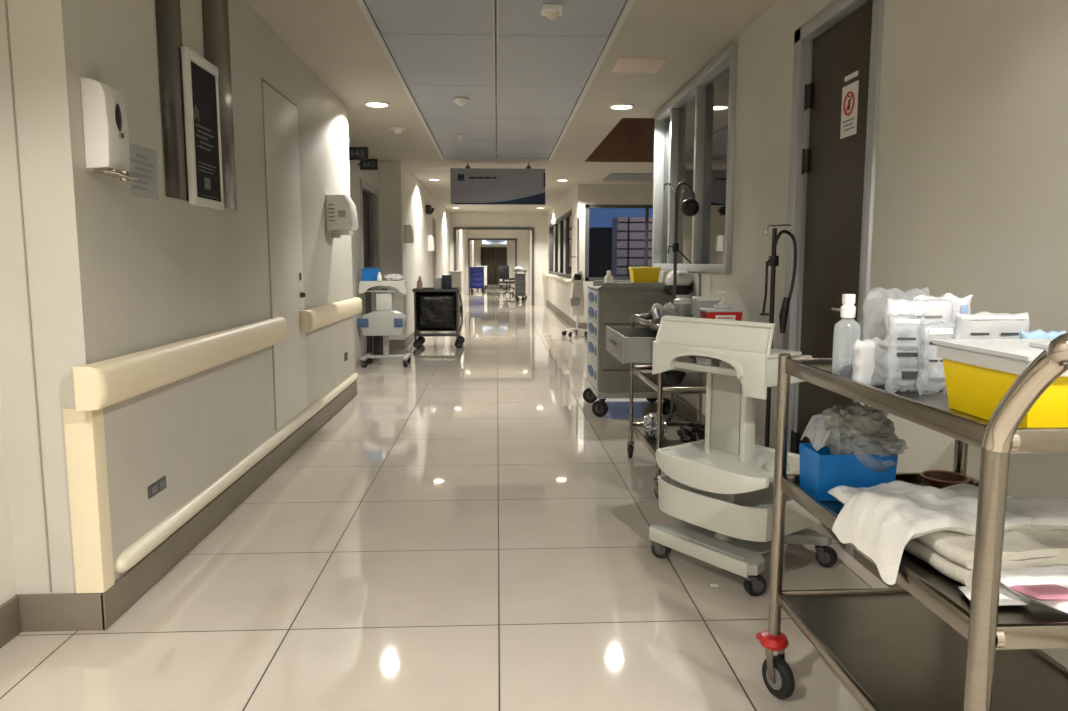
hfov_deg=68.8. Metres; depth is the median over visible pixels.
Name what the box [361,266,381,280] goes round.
box
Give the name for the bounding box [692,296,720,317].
tub
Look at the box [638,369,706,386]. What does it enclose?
shelf
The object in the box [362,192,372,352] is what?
door
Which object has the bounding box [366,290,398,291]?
shelf
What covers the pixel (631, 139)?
ceiling panel
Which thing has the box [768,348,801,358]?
countertop
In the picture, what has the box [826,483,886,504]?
towel
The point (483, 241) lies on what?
ceiling light
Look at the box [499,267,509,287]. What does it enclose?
cart
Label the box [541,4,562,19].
smoke detector
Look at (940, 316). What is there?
print
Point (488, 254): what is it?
door
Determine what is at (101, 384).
handrail
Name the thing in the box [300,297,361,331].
handrail
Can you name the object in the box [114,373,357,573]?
bumper cover
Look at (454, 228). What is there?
trim
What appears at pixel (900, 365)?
print
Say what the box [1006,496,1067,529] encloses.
towel
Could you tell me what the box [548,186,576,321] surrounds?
wall
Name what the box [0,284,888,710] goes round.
floor
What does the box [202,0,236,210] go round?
strip
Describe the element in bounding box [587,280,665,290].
countertop
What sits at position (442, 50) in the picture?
panel strip
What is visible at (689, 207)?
lamp
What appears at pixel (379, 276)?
bottle
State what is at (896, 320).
print
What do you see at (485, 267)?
cart
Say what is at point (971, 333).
print
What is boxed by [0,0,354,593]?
wall
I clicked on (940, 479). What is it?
basin
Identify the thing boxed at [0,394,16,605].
wall
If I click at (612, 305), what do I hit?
cart
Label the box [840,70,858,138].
notice
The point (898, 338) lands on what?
print
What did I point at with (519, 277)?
cart
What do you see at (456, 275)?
cart
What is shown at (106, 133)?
soap dispenser
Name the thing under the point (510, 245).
wall
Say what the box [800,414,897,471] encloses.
plastic bag
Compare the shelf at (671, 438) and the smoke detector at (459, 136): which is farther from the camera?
the smoke detector at (459, 136)
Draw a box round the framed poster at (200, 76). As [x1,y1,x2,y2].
[181,46,224,209]
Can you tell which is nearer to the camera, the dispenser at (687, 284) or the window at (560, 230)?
the dispenser at (687, 284)
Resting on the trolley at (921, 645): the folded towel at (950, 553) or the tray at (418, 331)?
the folded towel at (950, 553)
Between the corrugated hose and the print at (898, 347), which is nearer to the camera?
the print at (898, 347)
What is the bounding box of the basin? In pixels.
[920,470,970,488]
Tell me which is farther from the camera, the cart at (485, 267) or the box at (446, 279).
the cart at (485, 267)
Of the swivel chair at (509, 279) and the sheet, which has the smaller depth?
the sheet
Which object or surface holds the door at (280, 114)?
in the wall at (113, 272)
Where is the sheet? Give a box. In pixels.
[958,585,1033,605]
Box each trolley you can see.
[606,314,706,498]
[756,333,1067,710]
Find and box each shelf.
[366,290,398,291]
[636,426,683,449]
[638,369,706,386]
[783,593,1067,710]
[797,482,1067,623]
[819,367,988,423]
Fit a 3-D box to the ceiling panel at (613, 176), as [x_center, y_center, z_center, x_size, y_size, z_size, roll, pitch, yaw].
[1.979,-2.845,12.457,1.650,0.015,1.000,0,7,-3]
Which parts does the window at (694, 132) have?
pane, pane, pane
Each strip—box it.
[155,0,188,200]
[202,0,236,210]
[364,0,626,158]
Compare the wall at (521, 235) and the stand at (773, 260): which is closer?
the stand at (773, 260)
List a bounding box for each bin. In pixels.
[629,267,660,282]
[932,339,1067,427]
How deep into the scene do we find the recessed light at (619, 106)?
6.76 m
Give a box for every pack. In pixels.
[642,412,666,438]
[851,337,888,387]
[862,287,929,339]
[882,298,952,388]
[884,312,925,393]
[913,293,973,339]
[916,321,954,395]
[952,311,1029,339]
[1000,565,1067,614]
[1019,329,1066,338]
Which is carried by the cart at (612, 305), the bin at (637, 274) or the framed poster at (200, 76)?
the bin at (637, 274)
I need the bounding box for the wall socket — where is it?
[148,476,166,498]
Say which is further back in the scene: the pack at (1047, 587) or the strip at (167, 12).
the strip at (167, 12)
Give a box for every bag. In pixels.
[676,421,704,442]
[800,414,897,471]
[814,401,895,454]
[844,432,908,456]
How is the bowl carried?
on the trolley at (637, 346)
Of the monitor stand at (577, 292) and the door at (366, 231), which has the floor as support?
the monitor stand at (577, 292)
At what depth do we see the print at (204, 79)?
3.44 m
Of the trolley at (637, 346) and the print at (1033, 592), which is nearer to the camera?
the print at (1033, 592)
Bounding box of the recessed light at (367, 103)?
[364,101,389,106]
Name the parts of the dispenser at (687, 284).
plate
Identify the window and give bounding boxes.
[549,209,571,278]
[585,204,652,280]
[652,42,737,272]
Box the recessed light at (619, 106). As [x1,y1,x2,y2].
[609,103,634,109]
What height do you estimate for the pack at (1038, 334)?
0.139 m
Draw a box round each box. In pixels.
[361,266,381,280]
[442,275,451,288]
[799,443,897,500]
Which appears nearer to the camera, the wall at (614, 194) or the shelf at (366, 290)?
the shelf at (366, 290)
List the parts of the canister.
lid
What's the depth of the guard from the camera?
2.52 m
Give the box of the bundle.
[384,274,403,280]
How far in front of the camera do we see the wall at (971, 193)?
2.54 m
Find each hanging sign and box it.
[450,162,544,204]
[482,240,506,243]
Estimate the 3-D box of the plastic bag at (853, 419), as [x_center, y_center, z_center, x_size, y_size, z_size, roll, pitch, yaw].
[0.831,0.191,2.023,0.212,0.148,0.126,0,7,-3]
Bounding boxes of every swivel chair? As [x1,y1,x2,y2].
[498,266,514,295]
[503,278,514,289]
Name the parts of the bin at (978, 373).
lid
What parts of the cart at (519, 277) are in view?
drawer, drawer, drawer, drawer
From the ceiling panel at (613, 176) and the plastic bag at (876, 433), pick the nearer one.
the plastic bag at (876, 433)
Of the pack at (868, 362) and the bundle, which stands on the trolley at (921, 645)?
the pack at (868, 362)
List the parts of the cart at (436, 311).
post, frame, post, rail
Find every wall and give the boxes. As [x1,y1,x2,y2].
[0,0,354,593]
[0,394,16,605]
[349,137,380,368]
[378,162,449,339]
[450,213,547,304]
[456,230,474,296]
[465,230,527,293]
[475,240,514,283]
[528,230,531,296]
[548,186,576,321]
[577,184,652,322]
[659,0,1067,668]
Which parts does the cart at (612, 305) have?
drawer, drawer, drawer, drawer, drawer, panel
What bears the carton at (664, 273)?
on the cart at (612, 305)
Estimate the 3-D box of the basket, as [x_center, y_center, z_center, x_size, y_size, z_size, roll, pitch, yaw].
[0.656,-0.856,12.519,0.150,0.120,0.055,0,7,-3]
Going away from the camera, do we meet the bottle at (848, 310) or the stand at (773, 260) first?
the bottle at (848, 310)
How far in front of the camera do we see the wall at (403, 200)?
11.47 m
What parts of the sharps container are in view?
lid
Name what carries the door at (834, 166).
in the wall at (971, 193)
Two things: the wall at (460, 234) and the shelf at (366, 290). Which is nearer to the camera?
the shelf at (366, 290)
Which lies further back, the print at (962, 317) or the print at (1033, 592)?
the print at (962, 317)
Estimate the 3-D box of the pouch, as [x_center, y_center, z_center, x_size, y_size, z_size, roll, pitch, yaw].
[0.738,-0.251,4.441,0.142,0.113,0.101,0,7,-3]
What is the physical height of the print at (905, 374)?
0.017 m
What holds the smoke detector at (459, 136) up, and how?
attached to the panel strip at (442, 50)
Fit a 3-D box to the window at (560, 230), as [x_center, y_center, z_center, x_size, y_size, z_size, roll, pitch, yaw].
[0.625,-2.504,18.030,0.120,1.320,6.500,0,7,-3]
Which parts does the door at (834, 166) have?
handle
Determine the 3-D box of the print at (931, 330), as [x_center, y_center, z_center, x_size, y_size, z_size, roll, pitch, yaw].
[0.844,-0.050,1.616,0.052,0.012,0.005,-1,7,-6]
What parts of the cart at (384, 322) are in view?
post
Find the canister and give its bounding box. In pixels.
[674,298,691,316]
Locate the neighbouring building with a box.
[589,227,611,276]
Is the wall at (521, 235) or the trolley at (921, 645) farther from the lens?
the wall at (521, 235)
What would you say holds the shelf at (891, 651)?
attached to the trolley at (921, 645)
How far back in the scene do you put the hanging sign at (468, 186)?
10.69 m
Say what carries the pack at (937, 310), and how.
on the trolley at (921, 645)
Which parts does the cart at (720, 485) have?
knob, knob, column panel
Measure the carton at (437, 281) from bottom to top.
0.177 m
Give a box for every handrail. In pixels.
[73,317,286,411]
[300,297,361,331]
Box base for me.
[661,521,786,559]
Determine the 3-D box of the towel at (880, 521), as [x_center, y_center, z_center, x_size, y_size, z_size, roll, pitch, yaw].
[0.854,0.349,1.632,0.421,0.134,0.264,-2,7,-13]
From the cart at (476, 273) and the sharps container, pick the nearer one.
the sharps container
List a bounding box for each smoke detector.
[390,127,405,133]
[453,98,469,105]
[456,134,463,139]
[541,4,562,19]
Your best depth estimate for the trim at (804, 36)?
3.71 m
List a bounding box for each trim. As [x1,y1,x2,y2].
[5,0,51,591]
[356,0,634,159]
[360,179,379,361]
[453,227,533,304]
[468,238,516,293]
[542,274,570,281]
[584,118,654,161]
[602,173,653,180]
[782,0,883,556]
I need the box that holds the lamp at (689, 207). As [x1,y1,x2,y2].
[662,182,698,421]
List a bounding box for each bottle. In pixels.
[377,272,381,280]
[417,276,422,288]
[604,271,612,282]
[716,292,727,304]
[832,294,860,378]
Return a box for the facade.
[612,217,652,276]
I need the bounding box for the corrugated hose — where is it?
[641,308,660,324]
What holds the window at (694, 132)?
in the wall at (971, 193)
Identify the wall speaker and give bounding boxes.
[426,205,434,214]
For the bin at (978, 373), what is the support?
on the trolley at (921, 645)
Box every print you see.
[191,61,220,201]
[895,319,919,322]
[897,337,915,339]
[897,346,917,348]
[897,352,918,356]
[900,365,916,366]
[901,371,917,378]
[909,315,941,317]
[929,328,952,333]
[929,378,944,380]
[961,305,967,313]
[961,316,1027,318]
[971,333,989,334]
[1001,333,1018,334]
[1008,584,1067,600]
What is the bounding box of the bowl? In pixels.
[657,370,685,384]
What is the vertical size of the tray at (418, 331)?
0.010 m
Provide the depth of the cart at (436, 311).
10.84 m
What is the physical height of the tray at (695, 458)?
0.020 m
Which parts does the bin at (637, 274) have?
lid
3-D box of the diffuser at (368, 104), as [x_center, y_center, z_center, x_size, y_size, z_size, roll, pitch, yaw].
[-1.346,-2.154,6.685,0.180,0.010,0.180,0,7,-3]
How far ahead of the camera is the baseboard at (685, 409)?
5.66 m
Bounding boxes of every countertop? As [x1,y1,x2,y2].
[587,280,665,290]
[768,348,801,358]
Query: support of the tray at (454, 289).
on the cart at (436, 311)
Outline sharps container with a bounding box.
[700,305,742,320]
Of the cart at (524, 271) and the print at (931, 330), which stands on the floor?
the cart at (524, 271)
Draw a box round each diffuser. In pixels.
[367,103,385,105]
[613,105,630,107]
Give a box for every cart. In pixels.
[357,280,410,367]
[412,287,464,347]
[448,271,462,311]
[470,267,484,291]
[475,266,487,288]
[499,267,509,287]
[513,270,526,297]
[514,273,525,300]
[583,280,675,416]
[649,315,837,595]
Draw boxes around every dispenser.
[80,77,137,180]
[326,195,358,237]
[404,225,413,243]
[428,235,434,250]
[664,270,700,313]
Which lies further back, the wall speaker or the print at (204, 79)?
the wall speaker
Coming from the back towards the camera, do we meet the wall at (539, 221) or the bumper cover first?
the wall at (539, 221)
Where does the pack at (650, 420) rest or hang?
on the trolley at (637, 346)
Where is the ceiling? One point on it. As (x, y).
(334, 38)
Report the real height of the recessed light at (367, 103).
0.015 m
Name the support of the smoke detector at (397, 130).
attached to the ceiling
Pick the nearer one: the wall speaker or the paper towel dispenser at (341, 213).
the paper towel dispenser at (341, 213)
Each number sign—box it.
[349,147,368,159]
[358,159,377,169]
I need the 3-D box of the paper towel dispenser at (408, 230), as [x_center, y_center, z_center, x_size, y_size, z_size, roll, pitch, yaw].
[-1.768,-1.718,11.053,0.120,0.260,0.200,0,7,-3]
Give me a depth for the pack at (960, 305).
1.76 m
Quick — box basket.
[570,298,579,305]
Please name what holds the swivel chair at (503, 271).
on the floor
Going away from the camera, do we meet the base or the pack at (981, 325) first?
the pack at (981, 325)
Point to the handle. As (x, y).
(715, 367)
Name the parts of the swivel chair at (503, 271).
backrest, seat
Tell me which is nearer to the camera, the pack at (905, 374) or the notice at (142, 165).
the pack at (905, 374)
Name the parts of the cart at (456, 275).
drawer, drawer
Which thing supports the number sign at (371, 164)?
attached to the wall at (371, 177)
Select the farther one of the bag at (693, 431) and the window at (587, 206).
the window at (587, 206)
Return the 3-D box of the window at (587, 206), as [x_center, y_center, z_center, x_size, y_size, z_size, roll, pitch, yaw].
[2.071,-1.988,13.814,2.350,1.340,0.080,0,7,-3]
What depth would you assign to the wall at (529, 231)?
28.12 m
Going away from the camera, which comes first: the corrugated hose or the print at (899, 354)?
the print at (899, 354)
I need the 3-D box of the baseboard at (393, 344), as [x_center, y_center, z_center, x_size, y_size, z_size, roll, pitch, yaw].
[-2.216,-0.818,16.377,0.312,0.125,11.112,0,7,-3]
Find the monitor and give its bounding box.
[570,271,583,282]
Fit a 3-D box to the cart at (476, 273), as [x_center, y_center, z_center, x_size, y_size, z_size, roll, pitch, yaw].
[-2.271,-3.027,31.088,0.601,1.010,0.540,0,7,-3]
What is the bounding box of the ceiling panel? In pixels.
[611,58,667,72]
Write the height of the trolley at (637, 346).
0.884 m
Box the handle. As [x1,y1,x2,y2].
[674,361,736,376]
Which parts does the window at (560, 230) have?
pane, pane, pane, pane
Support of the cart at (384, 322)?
on the floor
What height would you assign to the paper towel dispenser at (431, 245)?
0.300 m
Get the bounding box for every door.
[261,78,307,430]
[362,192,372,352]
[481,247,506,283]
[790,0,872,453]
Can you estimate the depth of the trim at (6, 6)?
2.43 m
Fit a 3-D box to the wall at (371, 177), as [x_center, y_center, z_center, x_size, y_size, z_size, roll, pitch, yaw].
[-2.322,-1.135,8.838,0.600,2.550,3.780,0,7,-3]
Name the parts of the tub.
lid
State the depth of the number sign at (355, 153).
8.03 m
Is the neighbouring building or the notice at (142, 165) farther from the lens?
the neighbouring building
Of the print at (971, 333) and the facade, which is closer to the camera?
the print at (971, 333)
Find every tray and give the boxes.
[412,287,460,291]
[418,331,455,332]
[651,312,677,321]
[658,439,799,481]
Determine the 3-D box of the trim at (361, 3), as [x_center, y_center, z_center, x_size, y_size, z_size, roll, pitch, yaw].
[-0.148,-1.719,2.963,1.440,0.032,14.700,0,7,-3]
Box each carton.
[434,278,441,288]
[662,271,670,282]
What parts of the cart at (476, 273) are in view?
drawer, drawer, drawer, drawer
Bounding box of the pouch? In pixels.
[651,302,677,321]
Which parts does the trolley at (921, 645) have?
post, post, post, handle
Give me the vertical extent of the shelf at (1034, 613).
0.003 m
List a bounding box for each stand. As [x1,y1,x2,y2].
[562,218,586,336]
[759,224,796,446]
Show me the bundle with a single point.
(390, 277)
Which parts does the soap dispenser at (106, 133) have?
lever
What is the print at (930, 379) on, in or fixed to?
attached to the pack at (931, 330)
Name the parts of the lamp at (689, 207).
leg, leg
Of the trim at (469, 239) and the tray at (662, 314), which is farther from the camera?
the trim at (469, 239)
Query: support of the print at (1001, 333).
attached to the pack at (981, 325)
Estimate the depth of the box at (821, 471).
1.95 m
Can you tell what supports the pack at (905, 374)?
on the trolley at (921, 645)
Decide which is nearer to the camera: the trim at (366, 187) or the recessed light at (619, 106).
the recessed light at (619, 106)
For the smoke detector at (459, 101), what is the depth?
6.49 m
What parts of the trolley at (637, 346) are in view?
drawer, post, open drawer, post, post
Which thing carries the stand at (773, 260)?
on the floor
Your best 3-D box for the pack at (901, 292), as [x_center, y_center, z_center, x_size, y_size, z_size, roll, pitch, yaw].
[0.832,-0.047,1.804,0.182,0.223,0.063,-2,7,-17]
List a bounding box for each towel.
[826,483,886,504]
[832,480,1050,584]
[904,529,1067,585]
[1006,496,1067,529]
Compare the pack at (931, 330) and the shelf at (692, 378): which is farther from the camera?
the shelf at (692, 378)
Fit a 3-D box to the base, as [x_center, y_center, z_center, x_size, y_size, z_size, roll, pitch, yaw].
[0.771,0.708,3.095,0.330,0.007,0.420,-5,9,-36]
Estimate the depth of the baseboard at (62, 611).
2.83 m
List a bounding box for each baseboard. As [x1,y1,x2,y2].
[0,380,356,647]
[389,332,417,348]
[547,300,586,328]
[662,394,902,587]
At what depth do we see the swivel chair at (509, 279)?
33.24 m
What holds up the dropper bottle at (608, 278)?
on the cart at (612, 305)
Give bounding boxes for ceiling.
[245,0,776,212]
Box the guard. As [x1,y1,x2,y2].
[63,408,114,592]
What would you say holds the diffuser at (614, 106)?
attached to the recessed light at (619, 106)
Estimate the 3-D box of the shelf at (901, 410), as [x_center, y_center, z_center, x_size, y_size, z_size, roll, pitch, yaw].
[0.939,0.084,1.653,0.488,0.003,0.878,0,7,-3]
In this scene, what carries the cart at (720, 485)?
on the floor
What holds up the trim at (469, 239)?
attached to the wall at (521, 235)
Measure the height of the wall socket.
0.047 m
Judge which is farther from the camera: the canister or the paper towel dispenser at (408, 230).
the paper towel dispenser at (408, 230)
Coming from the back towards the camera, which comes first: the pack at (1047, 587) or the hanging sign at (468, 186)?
the hanging sign at (468, 186)
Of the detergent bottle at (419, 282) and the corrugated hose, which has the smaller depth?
the corrugated hose
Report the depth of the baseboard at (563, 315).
15.89 m
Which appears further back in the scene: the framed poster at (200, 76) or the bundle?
the bundle
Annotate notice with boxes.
[129,144,156,199]
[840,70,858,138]

